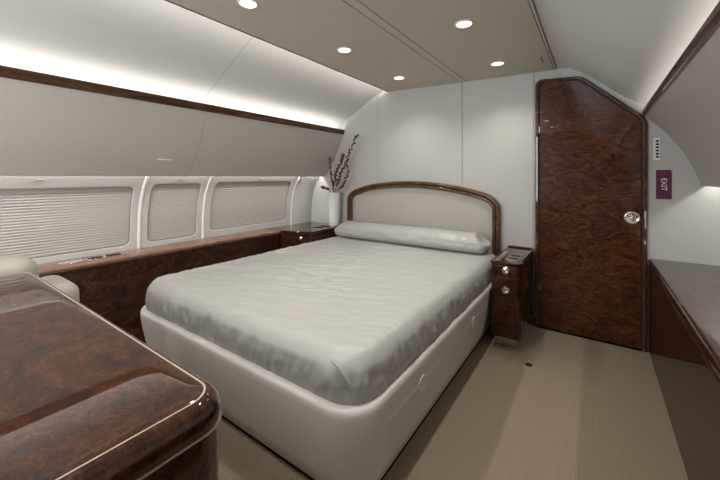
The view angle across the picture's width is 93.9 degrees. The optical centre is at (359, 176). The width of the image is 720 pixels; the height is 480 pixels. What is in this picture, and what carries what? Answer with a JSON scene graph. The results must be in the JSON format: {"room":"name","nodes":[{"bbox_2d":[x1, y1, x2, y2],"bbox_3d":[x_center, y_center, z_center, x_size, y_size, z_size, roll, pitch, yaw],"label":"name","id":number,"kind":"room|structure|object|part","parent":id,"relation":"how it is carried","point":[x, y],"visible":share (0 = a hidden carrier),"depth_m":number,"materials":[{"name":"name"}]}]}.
{"room":"aircraft cabin","nodes":[
{"label":"aircraft cabin","id":0,"kind":"room"},
{"bbox_2d":[0,0,382,248],"bbox_3d":[-1.441,-0.194,1.915,1.238,1.548,4.587,0,0,35],"label":"wall","id":1,"kind":"structure","parent":0,"point":[159,47],"depth_m":2.14,"materials":[{"name":"white plastic"}]},
{"bbox_2d":[0,176,144,264],"bbox_3d":[-2.040,0.253,1.928,0.202,0.635,1.422,0,0,35],"label":"window","id":2,"kind":"structure","parent":1,"relation":"in","point":[44,219],"depth_m":2.20,"materials":[{"name":"grey plastic"}]},
{"bbox_3d":[-2.096,-0.250,1.371,0.289,0.491,2.943,0,0,35],"label":"valance panel","id":3,"kind":"part","parent":1,"relation":"part of","materials":[{"name":"beige plastic"}]},
{"bbox_3d":[-1.763,-0.664,1.138,0.874,0.568,2.943,0,0,35],"label":"cove panel","id":4,"kind":"part","parent":1,"relation":"part of","materials":[{"name":"white plastic"}]},
{"bbox_2d":[0,65,344,134],"bbox_3d":[-1.504,-0.511,1.959,0.032,0.055,4.587,0,0,35],"label":"trim","id":5,"kind":"structure","parent":1,"relation":"attached to","point":[5,71],"depth_m":2.10,"materials":[{"name":"brown wood"}]},
{"bbox_2d":[141,176,209,247],"bbox_3d":[-1.478,0.253,2.732,0.202,0.635,0.482,0,0,35],"label":"window","id":6,"kind":"structure","parent":1,"relation":"in","point":[171,205],"depth_m":2.74,"materials":[{"name":"grey plastic"}]},
{"bbox_2d":[148,184,199,239],"bbox_3d":[-1.510,0.280,2.754,0.103,0.465,0.401,0,0,35],"label":"pleated shade","id":7,"kind":"object","parent":6,"relation":"attached to","point":[173,209],"depth_m":2.77,"materials":[{"name":"grey fabric"}]},
{"bbox_2d":[204,176,297,237],"bbox_3d":[-1.029,0.253,3.374,0.202,0.635,1.030,0,0,35],"label":"window","id":8,"kind":"structure","parent":1,"relation":"in","point":[234,204],"depth_m":3.32,"materials":[{"name":"grey plastic"}]},
{"bbox_2d":[210,182,289,228],"bbox_3d":[-1.062,0.265,3.391,0.107,0.449,0.918,0,0,35],"label":"pleated shade","id":9,"kind":"object","parent":8,"relation":"attached to","point":[233,205],"depth_m":3.36,"materials":[{"name":"grey fabric"}]},
{"bbox_3d":[-0.781,-0.250,3.251,0.289,0.491,1.640,0,0,35],"label":"valance panel","id":10,"kind":"part","parent":1,"relation":"part of","materials":[{"name":"grey leather"}]},
{"bbox_3d":[-0.448,-0.664,3.019,0.874,0.568,1.640,0,0,35],"label":"cove panel","id":11,"kind":"part","parent":1,"relation":"part of","materials":[{"name":"white plastic"}]},
{"bbox_3d":[-0.625,0.253,3.950,0.205,0.635,0.317,0,0,35],"label":"panel","id":12,"kind":"part","parent":1,"relation":"part of","materials":[{"name":"grey plastic"}]},
{"bbox_2d":[165,0,555,91],"bbox_3d":[-0.393,-0.901,1.182,1.600,0.129,4.587,0,0,35],"label":"ceiling","id":13,"kind":"structure","parent":0,"point":[419,41],"depth_m":2.03,"materials":[{"name":"beige plastic"}]},
{"bbox_2d":[237,0,258,8],"bbox_3d":[-0.564,-0.874,1.693,0.106,0.008,0.106,0,0,35],"label":"recessed light","id":14,"kind":"object","parent":13,"relation":"in","point":[248,4],"visible":1,"depth_m":1.69,"materials":[{"name":"white"}]},
{"bbox_3d":[-1.179,-0.884,0.729,0.745,0.042,2.943,0,0,35],"label":"panel","id":15,"kind":"part","parent":13,"relation":"part of","materials":[{"name":"beige plastic"}]},
{"bbox_2d":[337,47,351,52],"bbox_3d":[-0.106,-0.873,2.310,0.106,0.008,0.106,0,0,35],"label":"recessed light","id":16,"kind":"object","parent":13,"relation":"in","point":[340,49],"visible":1,"depth_m":2.30,"materials":[{"name":"white"}]},
{"bbox_3d":[0.136,-0.884,2.610,0.745,0.042,1.640,0,0,35],"label":"panel","id":17,"kind":"part","parent":13,"relation":"part of","materials":[{"name":"beige plastic"}]},
{"bbox_2d":[393,76,404,79],"bbox_3d":[0.344,-0.873,2.963,0.106,0.008,0.106,0,0,35],"label":"recessed light","id":18,"kind":"object","parent":13,"relation":"in","point":[395,77],"visible":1,"depth_m":2.96,"materials":[{"name":"white plastic"}]},
{"bbox_3d":[-0.377,-0.872,1.171,0.057,0.022,4.587,0,0,35],"label":"panel","id":19,"kind":"part","parent":13,"relation":"part of","materials":[{"name":"beige plastic"}]},
{"bbox_3d":[-0.069,-0.861,0.956,0.685,0.040,4.587,0,0,35],"label":"panel","id":20,"kind":"part","parent":13,"relation":"part of","materials":[{"name":"beige plastic"}]},
{"bbox_2d":[454,19,473,28],"bbox_3d":[0.577,-0.848,1.864,0.106,0.008,0.106,0,0,35],"label":"recessed light","id":21,"kind":"object","parent":13,"relation":"in","point":[466,23],"visible":1,"depth_m":1.86,"materials":[{"name":"white"}]},
{"bbox_2d":[490,61,504,65],"bbox_3d":[1.030,-0.849,2.516,0.106,0.008,0.106,0,0,35],"label":"recessed light","id":22,"kind":"object","parent":13,"relation":"in","point":[497,63],"visible":1,"depth_m":2.51,"materials":[{"name":"white"}]},
{"bbox_3d":[0.203,-0.853,0.730,0.012,0.034,4.529,0,0,35],"label":"rail","id":23,"kind":"part","parent":13,"relation":"part of","materials":[{"name":"grey plastic"}]},
{"bbox_2d":[218,324,688,479],"bbox_3d":[-0.407,1.225,1.181,3.900,0.050,4.669,0,0,35],"label":"floor","id":24,"kind":"structure","parent":0,"point":[584,409],"depth_m":1.63,"materials":[{"name":"carpet"}]},
{"bbox_2d":[0,256,78,300],"bbox_3d":[-1.801,0.768,1.244,0.640,0.864,1.077,0,0,35],"label":"armchair","id":25,"kind":"object","parent":24,"relation":"on","point":[18,264],"visible":0.12,"depth_m":1.39,"materials":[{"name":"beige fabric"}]},
{"bbox_3d":[-1.661,0.618,1.063,0.180,0.564,0.938,0,0,35],"label":"backrest","id":26,"kind":"part","parent":25,"relation":"part of","materials":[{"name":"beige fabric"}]},
{"bbox_3d":[-1.390,0.772,1.528,0.290,0.615,0.128,0,0,35],"label":"armrest","id":27,"kind":"part","parent":25,"relation":"part of","materials":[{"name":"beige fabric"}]},
{"bbox_2d":[0,272,220,479],"bbox_3d":[-1.075,0.785,0.510,1.316,0.831,1.106,0,0,35],"label":"desk","id":28,"kind":"object","parent":24,"relation":"on","point":[82,397],"visible":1,"depth_m":0.56,"materials":[{"name":"brown wood"}]},
{"bbox_2d":[38,229,280,343],"bbox_3d":[-2.009,0.869,1.890,0.230,0.661,3.875,0,0,35],"label":"ledge","id":29,"kind":"object","parent":24,"relation":"on","point":[115,285],"visible":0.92,"depth_m":2.36,"materials":[{"name":"brown wood"}]},
{"bbox_2d":[58,259,83,264],"bbox_3d":[-1.842,0.542,2.143,0.075,0.005,0.120,0,0,35],"label":"outlet plate","id":30,"kind":"object","parent":29,"relation":"attached to","point":[79,260],"depth_m":2.12,"materials":[{"name":"silver metal"}]},
{"bbox_2d":[84,253,124,260],"bbox_3d":[-1.738,0.542,2.292,0.075,0.005,0.215,0,0,35],"label":"outlet plate","id":31,"kind":"object","parent":29,"relation":"attached to","point":[116,254],"depth_m":2.28,"materials":[{"name":"black plastic"}]},
{"bbox_2d":[267,222,337,248],"bbox_3d":[-0.565,0.868,3.675,0.551,0.664,0.695,0,0,35],"label":"nightstand","id":32,"kind":"object","parent":24,"relation":"on","point":[307,232],"visible":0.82,"depth_m":3.43,"materials":[{"name":"brown wood"}]},
{"bbox_3d":[-0.628,0.665,3.375,0.300,0.130,0.007,0,0,16],"label":"drawer","id":33,"kind":"part","parent":32,"relation":"part of","materials":[{"name":"brown wood"}]},
{"bbox_3d":[-0.409,0.542,3.629,0.170,0.004,0.240,0,0,35],"label":"control panel","id":34,"kind":"part","parent":32,"relation":"part of","materials":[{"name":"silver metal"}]},
{"bbox_2d":[328,192,340,225],"bbox_3d":[-0.290,0.358,3.791,0.146,0.370,0.146,0,0,35],"label":"vase","id":35,"kind":"object","parent":32,"relation":"on","point":[333,198],"visible":0.94,"depth_m":3.73,"materials":[{"name":"white ceramic"}]},
{"bbox_2d":[329,157,333,188],"bbox_3d":[-0.319,0.129,3.798,0.085,0.703,0.047,0,0,14],"label":"branch","id":36,"kind":"object","parent":35,"relation":"in","point":[331,174],"visible":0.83,"depth_m":3.79,"materials":[{"name":"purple plant"}]},
{"bbox_2d":[332,154,344,192],"bbox_3d":[-0.246,0.111,3.707,0.055,0.738,0.232,0,0,-44],"label":"branch","id":37,"kind":"object","parent":35,"relation":"in","point":[342,155],"visible":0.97,"depth_m":3.70,"materials":[{"name":"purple plant"}]},
{"bbox_2d":[337,164,349,192],"bbox_3d":[-0.194,0.169,3.713,0.040,0.622,0.217,0,0,-43],"label":"branch","id":38,"kind":"object","parent":35,"relation":"in","point":[348,171],"visible":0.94,"depth_m":3.66,"materials":[{"name":"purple plant"}]},
{"bbox_2d":[335,134,358,189],"bbox_3d":[-0.159,0.011,3.667,0.371,0.938,0.048,0,0,40],"label":"branch","id":39,"kind":"object","parent":35,"relation":"in","point":[357,135],"visible":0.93,"depth_m":3.66,"materials":[{"name":"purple plant"}]},
{"bbox_2d":[140,283,490,479],"bbox_3d":[-0.069,0.991,2.427,1.680,0.418,2.155,0,0,35],"label":"bed","id":40,"kind":"object","parent":24,"relation":"on","point":[320,438],"visible":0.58,"depth_m":1.37,"materials":[{"name":"white leather"}]},
{"bbox_2d":[145,236,494,404],"bbox_3d":[-0.089,0.717,2.401,1.665,0.221,2.068,0,0,35],"label":"mattress","id":41,"kind":"object","parent":40,"relation":"on","point":[339,319],"visible":0.92,"depth_m":1.68,"materials":[{"name":"grey fabric"}]},
{"bbox_2d":[334,221,490,253],"bbox_3d":[0.404,0.536,3.116,1.540,0.169,0.254,0,0,35],"label":"bolster pillow","id":42,"kind":"object","parent":41,"relation":"on","point":[460,241],"visible":1,"depth_m":2.93,"materials":[{"name":"grey fabric"}]},
{"bbox_3d":[0.267,0.998,1.498,0.050,0.255,0.640,0,0,35],"label":"drawer","id":43,"kind":"part","parent":40,"relation":"part of","materials":[{"name":"white leather"}]},
{"bbox_3d":[0.270,0.892,1.453,0.008,0.068,0.083,0,0,35],"label":"drawer pull","id":44,"kind":"part","parent":40,"relation":"part of","materials":[{"name":"white leather"}]},
{"bbox_2d":[347,181,500,255],"bbox_3d":[0.526,0.420,3.296,1.610,0.760,0.065,0,0,35],"label":"headboard","id":45,"kind":"object","parent":40,"relation":"attached to","point":[422,204],"visible":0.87,"depth_m":3.19,"materials":[{"name":"brown wood"}]},
{"bbox_3d":[0.666,0.998,2.069,0.050,0.255,0.705,0,0,35],"label":"drawer","id":46,"kind":"part","parent":40,"relation":"part of","materials":[{"name":"white leather"}]},
{"bbox_3d":[0.697,0.892,2.063,0.008,0.068,0.083,0,0,35],"label":"drawer pull","id":47,"kind":"part","parent":40,"relation":"part of","materials":[{"name":"white leather"}]},
{"bbox_2d":[490,245,534,347],"bbox_3d":[1.154,0.885,2.527,0.207,0.629,0.588,0,0,35],"label":"nightstand","id":48,"kind":"object","parent":24,"relation":"on","point":[512,269],"visible":1,"depth_m":2.32,"materials":[{"name":"brown wood"}]},
{"bbox_3d":[0.990,0.776,2.306,0.157,0.168,0.009,0,0,35],"label":"drawer","id":49,"kind":"part","parent":48,"relation":"part of","materials":[{"name":"brown wood"}]},
{"bbox_3d":[0.990,0.649,2.306,0.157,0.071,0.009,0,0,35],"label":"drawer","id":50,"kind":"part","parent":48,"relation":"part of","materials":[{"name":"brown wood"}]},
{"bbox_3d":[0.990,0.980,2.306,0.157,0.225,0.009,0,0,35],"label":"door","id":51,"kind":"part","parent":48,"relation":"part of","materials":[{"name":"brown wood"}]},
{"bbox_3d":[0.992,0.775,2.290,0.053,0.053,0.014,0,0,35],"label":"knob","id":52,"kind":"part","parent":48,"relation":"part of","materials":[{"name":"silver metal"}]},
{"bbox_3d":[0.992,0.640,2.290,0.053,0.053,0.014,0,0,35],"label":"knob","id":53,"kind":"part","parent":48,"relation":"part of","materials":[{"name":"silver metal"}]},
{"bbox_3d":[1.135,0.582,2.453,0.088,0.004,0.280,0,0,35],"label":"control panel","id":54,"kind":"part","parent":48,"relation":"part of","materials":[{"name":"silver metal"}]},
{"bbox_3d":[1.179,0.578,2.556,0.196,0.014,0.511,0,0,35],"label":"gallery rail","id":55,"kind":"part","parent":48,"relation":"part of","materials":[{"name":"brown wood"}]},
{"bbox_2d":[648,259,719,479],"bbox_3d":[0.868,0.880,0.304,0.475,0.641,4.573,0,0,35],"label":"credenza","id":56,"kind":"object","parent":24,"relation":"on","point":[684,297],"visible":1,"depth_m":1.42,"materials":[{"name":"brown wood"}]},
{"bbox_2d":[648,259,719,378],"bbox_3d":[0.868,0.580,0.304,0.475,0.040,4.573,0,0,35],"label":"countertop","id":57,"kind":"structure","parent":56,"relation":"on","point":[694,291],"depth_m":1.57,"materials":[{"name":"brown wood"}]},
{"bbox_3d":[0.678,0.606,0.437,0.010,0.010,4.573,0,0,35],"label":"moulding","id":58,"kind":"part","parent":56,"relation":"part of","materials":[{"name":"brown wood"}]},
{"bbox_2d":[311,67,719,350],"bbox_3d":[0.906,0.105,3.093,3.780,2.190,0.030,0,0,35],"label":"wall","id":59,"kind":"structure","parent":0,"point":[479,135],"depth_m":2.88,"materials":[{"name":"grey leather"}]},
{"bbox_3d":[-0.225,0.105,3.878,1.026,2.190,0.020,0,0,35],"label":"panel","id":60,"kind":"part","parent":59,"relation":"part of","materials":[{"name":"white plastic"}]},
{"bbox_3d":[0.566,0.105,3.325,0.897,2.190,0.020,0,0,35],"label":"panel","id":61,"kind":"part","parent":59,"relation":"part of","materials":[{"name":"grey leather"}]},
{"bbox_3d":[1.175,0.105,2.899,0.584,2.190,0.020,0,0,35],"label":"panel","id":62,"kind":"part","parent":59,"relation":"part of","materials":[{"name":"grey leather"}]},
{"bbox_2d":[529,316,534,325],"bbox_3d":[1.322,1.165,2.777,0.224,0.070,0.012,0,0,35],"label":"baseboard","id":63,"kind":"structure","parent":59,"relation":"attached to","point":[532,321],"depth_m":2.72,"materials":[{"name":"brown wood"}]},
{"bbox_2d":[535,76,646,351],"bbox_3d":[1.689,0.213,2.502,0.687,1.974,0.042,0,0,35],"label":"door","id":64,"kind":"structure","parent":59,"relation":"in","point":[589,287],"depth_m":2.49,"materials":[{"name":"brown wood"}]},
{"bbox_3d":[1.899,0.286,2.345,0.092,0.092,0.013,0,0,35],"label":"handle","id":65,"kind":"part","parent":64,"relation":"part of","materials":[{"name":"silver metal"}]},
{"bbox_3d":[1.957,0.294,2.305,0.010,0.122,0.017,0,0,35],"label":"strike plate","id":66,"kind":"part","parent":64,"relation":"part of","materials":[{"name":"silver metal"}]},
{"bbox_3d":[1.935,0.105,2.368,1.263,2.190,0.020,0,0,35],"label":"panel","id":67,"kind":"part","parent":59,"relation":"part of","materials":[{"name":"grey leather"}]},
{"bbox_2d":[653,138,659,159],"bbox_3d":[2.022,-0.191,2.289,0.037,0.153,0.009,0,0,35],"label":"switch panel","id":68,"kind":"object","parent":59,"relation":"attached to","point":[656,141],"visible":1,"depth_m":2.29,"materials":[{"name":"white plastic"}]},
{"bbox_2d":[655,170,672,198],"bbox_3d":[2.052,0.050,2.269,0.089,0.200,0.007,0,0,35],"label":"exit sign","id":69,"kind":"object","parent":59,"relation":"attached to","point":[663,177],"visible":1,"depth_m":2.27,"materials":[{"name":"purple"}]},
{"bbox_2d":[533,0,719,186],"bbox_3d":[0.663,0.170,0.443,1.063,2.060,4.587,0,0,35],"label":"wall","id":70,"kind":"structure","parent":0,"point":[629,47],"depth_m":1.60,"materials":[{"name":"white plastic"}]},
{"bbox_3d":[0.525,-0.575,0.540,0.726,0.570,4.587,0,0,35],"label":"cove panel","id":71,"kind":"part","parent":70,"relation":"part of","materials":[{"name":"white plastic"}]},
{"bbox_2d":[641,1,719,115],"bbox_3d":[0.654,-0.441,0.450,0.028,0.038,4.587,0,0,35],"label":"trim","id":72,"kind":"structure","parent":70,"relation":"attached to","point":[711,25],"depth_m":1.18,"materials":[{"name":"brown wood"}]},
{"bbox_3d":[0.778,-0.193,0.363,0.300,0.500,4.587,0,0,35],"label":"valance panel","id":73,"kind":"part","parent":70,"relation":"part of","materials":[{"name":"beige plastic"}]}
]}

